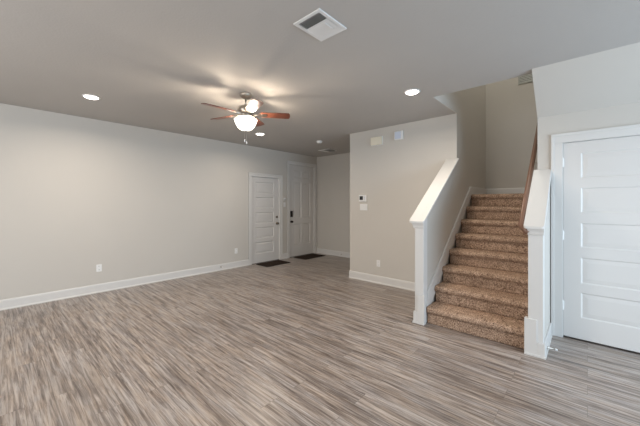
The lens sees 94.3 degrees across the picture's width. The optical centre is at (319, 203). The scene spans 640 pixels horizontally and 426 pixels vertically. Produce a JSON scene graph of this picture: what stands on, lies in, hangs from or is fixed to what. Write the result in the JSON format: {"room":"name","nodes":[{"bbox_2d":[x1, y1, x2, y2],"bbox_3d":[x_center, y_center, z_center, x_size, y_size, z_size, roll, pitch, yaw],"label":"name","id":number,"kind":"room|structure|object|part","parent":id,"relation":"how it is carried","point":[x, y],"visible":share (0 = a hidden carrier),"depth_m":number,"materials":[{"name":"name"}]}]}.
{"room":"empty living room","nodes":[
{"label":"empty living room","id":0,"kind":"room"},
{"bbox_2d":[0,103,316,299],"bbox_3d":[-3.201,0.040,5.215,0.200,2.740,9.057,0,0,42],"label":"wall","id":1,"kind":"structure","parent":0,"point":[78,194],"depth_m":4.85,"materials":[{"name":"paint"}]},
{"bbox_2d":[96,264,101,271],"bbox_3d":[-3.512,1.024,4.715,0.008,0.116,0.072,0,0,42],"label":"power outlet","id":2,"kind":"object","parent":1,"relation":"attached to","point":[99,266],"visible":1,"depth_m":4.71,"materials":[{"name":"white plastic"}]},
{"bbox_2d":[0,259,248,310],"bbox_3d":[-3.824,1.343,4.356,0.026,0.135,6.547,0,0,42],"label":"baseboard","id":3,"kind":"structure","parent":1,"relation":"attached to","point":[10,303],"depth_m":4.79,"materials":[{"name":"paint"}]},
{"bbox_2d":[248,172,282,264],"bbox_3d":[-1.312,0.344,7.183,0.119,2.133,1.016,0,0,42],"label":"door","id":4,"kind":"structure","parent":1,"relation":"in","point":[265,191],"depth_m":7.18,"materials":[{"name":"paint"}]},
{"bbox_2d":[287,160,316,257],"bbox_3d":[-0.491,0.146,8.094,0.119,2.528,1.113,0,0,42],"label":"door","id":5,"kind":"structure","parent":1,"relation":"in","point":[301,177],"depth_m":8.09,"materials":[{"name":"paint"}]},
{"bbox_2d":[0,253,639,425],"bbox_3d":[0.271,1.470,2.218,9.370,0.120,9.257,0,0,42],"label":"floor","id":6,"kind":"structure","parent":0,"point":[300,342],"depth_m":2.62,"materials":[{"name":"plastic"}]},
{"bbox_2d":[256,260,290,266],"bbox_3d":[-1.093,1.403,6.985,0.440,0.013,0.720,0,0,42],"label":"doormat","id":7,"kind":"object","parent":6,"relation":"on","point":[276,262],"visible":1,"depth_m":6.92,"materials":[{"name":"rubber"}]},
{"bbox_2d":[293,254,325,259],"bbox_3d":[-0.272,1.403,7.895,0.460,0.013,0.800,0,0,42],"label":"doormat","id":8,"kind":"object","parent":6,"relation":"on","point":[309,256],"visible":1,"depth_m":7.84,"materials":[{"name":"rubber"}]},
{"bbox_2d":[409,85,485,324],"bbox_3d":[2.106,-1.190,4.559,0.184,5.200,2.922,0,0,42],"label":"wall","id":9,"kind":"structure","parent":6,"relation":"on","point":[434,218],"depth_m":3.89,"materials":[{"name":"paint"}]},
{"bbox_3d":[1.528,1.343,3.955,0.049,0.135,1.201,0,0,42],"label":"baseboard","id":10,"kind":"part","parent":9,"relation":"part of","materials":[{"name":"paint"}]},
{"bbox_3d":[1.153,0.250,3.491,0.150,0.080,0.046,0,0,42],"label":"neck moulding","id":11,"kind":"part","parent":9,"relation":"part of","materials":[{"name":"paint"}]},
{"bbox_3d":[1.204,0.768,3.532,0.107,1.283,0.110,0,0,42],"label":"newel post","id":12,"kind":"part","parent":9,"relation":"part of","materials":[{"name":"paint"}]},
{"bbox_2d":[427,187,486,305],"bbox_3d":[2.198,0.565,4.557,0.020,1.690,2.773,0,0,42],"label":"trim","id":13,"kind":"structure","parent":9,"relation":"attached to","point":[443,260],"depth_m":4.08,"materials":[{"name":"paint"}]},
{"bbox_2d":[426,193,527,348],"bbox_3d":[2.559,0.628,4.207,0.982,1.563,2.834,0,0,42],"label":"staircase","id":14,"kind":"structure","parent":6,"relation":"on","point":[483,291],"depth_m":3.61,"materials":[{"name":"carpet"}]},
{"bbox_2d":[0,0,639,156],"bbox_3d":[0.271,-1.460,2.218,9.370,0.260,9.257,0,0,42],"label":"ceiling","id":15,"kind":"structure","parent":0,"point":[151,64],"depth_m":2.66,"materials":[{"name":"paint"}]},
{"bbox_2d":[82,94,100,99],"bbox_3d":[-2.846,-1.319,3.692,0.188,0.022,0.188,0,0,42],"label":"recessed light","id":16,"kind":"object","parent":15,"relation":"in","point":[88,96],"visible":1,"depth_m":3.66,"materials":[{"name":"white plastic"}]},
{"bbox_2d":[201,92,289,143],"bbox_3d":[-0.927,-1.026,3.577,1.039,0.609,1.002,0,0,42],"label":"ceiling fan","id":17,"kind":"object","parent":15,"relation":"hanging from","point":[246,121],"visible":1,"depth_m":3.53,"materials":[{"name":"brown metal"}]},
{"bbox_3d":[-1.151,-1.087,3.348,0.131,0.035,0.362,0,0,42],"label":"blade","id":18,"kind":"part","parent":17,"relation":"part of","materials":[{"name":"brown wood"}]},
{"bbox_3d":[-1.220,-1.087,3.756,0.361,0.035,0.131,0,0,26],"label":"blade","id":19,"kind":"part","parent":17,"relation":"part of","materials":[{"name":"brown wood"}]},
{"bbox_3d":[-0.901,-0.954,3.600,0.276,0.128,0.276,0,0,42],"label":"lamp shade","id":20,"kind":"part","parent":17,"relation":"part of","materials":[{"name":"white glass"}]},
{"bbox_3d":[-0.734,-1.087,3.286,0.131,0.035,0.361,0,0,-28],"label":"blade","id":21,"kind":"part","parent":17,"relation":"part of","materials":[{"name":"brown wood"}]},
{"bbox_3d":[-0.851,-1.087,3.952,0.131,0.035,0.361,0,0,8],"label":"blade","id":22,"kind":"part","parent":17,"relation":"part of","materials":[{"name":"brown wood"}]},
{"bbox_3d":[-0.550,-1.087,3.661,0.361,0.035,0.131,0,0,-10],"label":"blade","id":23,"kind":"part","parent":17,"relation":"part of","materials":[{"name":"brown wood"}]},
{"bbox_2d":[293,8,346,40],"bbox_3d":[0.003,-1.320,2.216,0.262,0.020,0.312,0,0,42],"label":"ceiling vent","id":24,"kind":"object","parent":15,"relation":"in","point":[320,25],"visible":1,"depth_m":2.20,"materials":[{"name":"white metal"}]},
{"bbox_2d":[318,149,336,151],"bbox_3d":[0.186,-1.317,7.373,0.360,0.026,0.300,0,0,42],"label":"ceiling vent","id":25,"kind":"object","parent":15,"relation":"in","point":[323,150],"visible":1,"depth_m":7.33,"materials":[{"name":"white metal"}]},
{"bbox_2d":[404,89,419,94],"bbox_3d":[1.094,-1.319,3.527,0.188,0.022,0.188,0,0,42],"label":"recessed light","id":26,"kind":"object","parent":15,"relation":"in","point":[410,91],"visible":1,"depth_m":3.50,"materials":[{"name":"white plastic"}]},
{"bbox_2d":[532,42,639,117],"bbox_3d":[3.586,-1.137,1.893,3.610,0.385,0.464,0,0,42],"label":"wall","id":27,"kind":"structure","parent":15,"relation":"attached to","point":[608,78],"depth_m":2.81,"materials":[{"name":"paint"}]},
{"bbox_2d":[317,153,349,252],"bbox_3d":[0.790,0.040,7.848,2.600,2.740,0.200,0,0,42],"label":"wall","id":28,"kind":"structure","parent":0,"point":[333,171],"depth_m":8.09,"materials":[{"name":"paint"}]},
{"bbox_2d":[317,248,349,257],"bbox_3d":[0.788,1.343,7.697,2.400,0.135,0.026,0,0,42],"label":"baseboard","id":29,"kind":"structure","parent":28,"relation":"attached to","point":[321,251],"depth_m":8.07,"materials":[{"name":"paint"}]},
{"bbox_2d":[350,113,485,281],"bbox_3d":[1.918,0.040,5.709,1.940,2.740,1.866,0,0,42],"label":"wall","id":30,"kind":"structure","parent":0,"point":[395,176],"depth_m":5.04,"materials":[{"name":"paint"}]},
{"bbox_2d":[359,195,366,201],"bbox_3d":[0.786,-0.098,5.455,0.164,0.124,0.026,0,0,42],"label":"thermostat","id":31,"kind":"object","parent":30,"relation":"attached to","point":[362,198],"visible":1,"depth_m":5.44,"materials":[{"name":"white plastic"}]},
{"bbox_2d":[360,204,366,209],"bbox_3d":[0.800,0.065,5.453,0.162,0.116,0.011,0,0,42],"label":"light switch","id":32,"kind":"object","parent":30,"relation":"attached to","point":[362,206],"visible":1,"depth_m":5.45,"materials":[{"name":"white plastic"}]},
{"bbox_2d":[371,136,382,145],"bbox_3d":[0.999,-1.110,5.251,0.232,0.148,0.045,0,0,42],"label":"door chime","id":33,"kind":"object","parent":30,"relation":"attached to","point":[375,141],"visible":1,"depth_m":5.22,"materials":[{"name":"beige plastic"}]},
{"bbox_2d":[349,270,414,290],"bbox_3d":[1.245,1.343,5.042,1.835,0.135,0.026,0,0,42],"label":"baseboard","id":34,"kind":"structure","parent":30,"relation":"attached to","point":[402,284],"depth_m":5.16,"materials":[{"name":"paint"}]},
{"bbox_2d":[394,130,402,139],"bbox_3d":[1.317,-1.142,4.965,0.160,0.148,0.044,0,0,42],"label":"fire alarm","id":35,"kind":"object","parent":30,"relation":"attached to","point":[398,135],"visible":1,"depth_m":4.94,"materials":[{"name":"white plastic"}]},
{"bbox_2d":[486,77,537,188],"bbox_3d":[3.575,-1.190,5.337,1.020,5.200,0.200,0,0,42],"label":"wall","id":36,"kind":"structure","parent":0,"point":[511,112],"depth_m":5.36,"materials":[{"name":"paint"}]},
{"bbox_2d":[487,188,524,193],"bbox_3d":[3.503,-0.215,5.257,1.020,0.130,0.014,0,0,42],"label":"baseboard","id":37,"kind":"structure","parent":36,"relation":"attached to","point":[497,190],"depth_m":5.38,"materials":[{"name":"paint"}]},
{"bbox_2d":[518,74,532,84],"bbox_3d":[3.652,-2.190,5.124,0.380,0.170,0.012,0,0,42],"label":"air vent","id":38,"kind":"object","parent":36,"relation":"in","point":[528,78],"visible":0.45,"depth_m":5.18,"materials":[{"name":"grey metal"}]},
{"bbox_2d":[524,169,551,359],"bbox_3d":[2.200,0.518,2.981,0.169,1.784,0.704,0,0,42],"label":"wall","id":39,"kind":"structure","parent":0,"point":[537,325],"depth_m":2.78,"materials":[{"name":"paint"}]},
{"bbox_3d":[1.991,0.251,2.736,0.129,0.078,0.046,0,0,42],"label":"neck moulding","id":40,"kind":"part","parent":39,"relation":"part of","materials":[{"name":"paint"}]},
{"bbox_3d":[2.031,0.761,2.786,0.115,1.298,0.110,0,0,42],"label":"newel post","id":41,"kind":"part","parent":39,"relation":"part of","materials":[{"name":"paint"}]},
{"bbox_3d":[2.200,1.401,2.977,0.165,0.018,0.669,0,0,42],"label":"shoe moulding","id":42,"kind":"part","parent":39,"relation":"part of","materials":[{"name":"paint"}]},
{"bbox_3d":[2.237,1.343,2.951,0.059,0.135,0.659,0,0,42],"label":"baseboard","id":43,"kind":"part","parent":39,"relation":"part of","materials":[{"name":"paint"}]},
{"bbox_2d":[538,102,639,322],"bbox_3d":[3.882,0.040,2.072,3.810,2.740,0.200,0,0,42],"label":"wall","id":44,"kind":"structure","parent":0,"point":[626,114],"depth_m":3.06,"materials":[{"name":"paint"}]},
{"bbox_2d":[551,124,639,352],"bbox_3d":[2.886,0.336,2.846,1.057,2.149,0.135,0,0,42],"label":"door","id":45,"kind":"structure","parent":44,"relation":"in","point":[595,184],"depth_m":2.96,"materials":[{"name":"paint"}]},
{"bbox_3d":[3.142,-1.190,4.006,0.120,5.200,2.757,0,0,42],"label":"wall","id":46,"kind":"structure","parent":0,"visible":0},
{"bbox_2d":[518,122,537,233],"bbox_3d":[2.486,-0.489,3.423,0.097,1.561,1.721,0,0,42],"label":"handrail","id":47,"kind":"object","parent":46,"relation":"attached to","point":[535,144],"visible":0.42,"depth_m":3.15,"materials":[{"name":"brown wood"}]}
]}

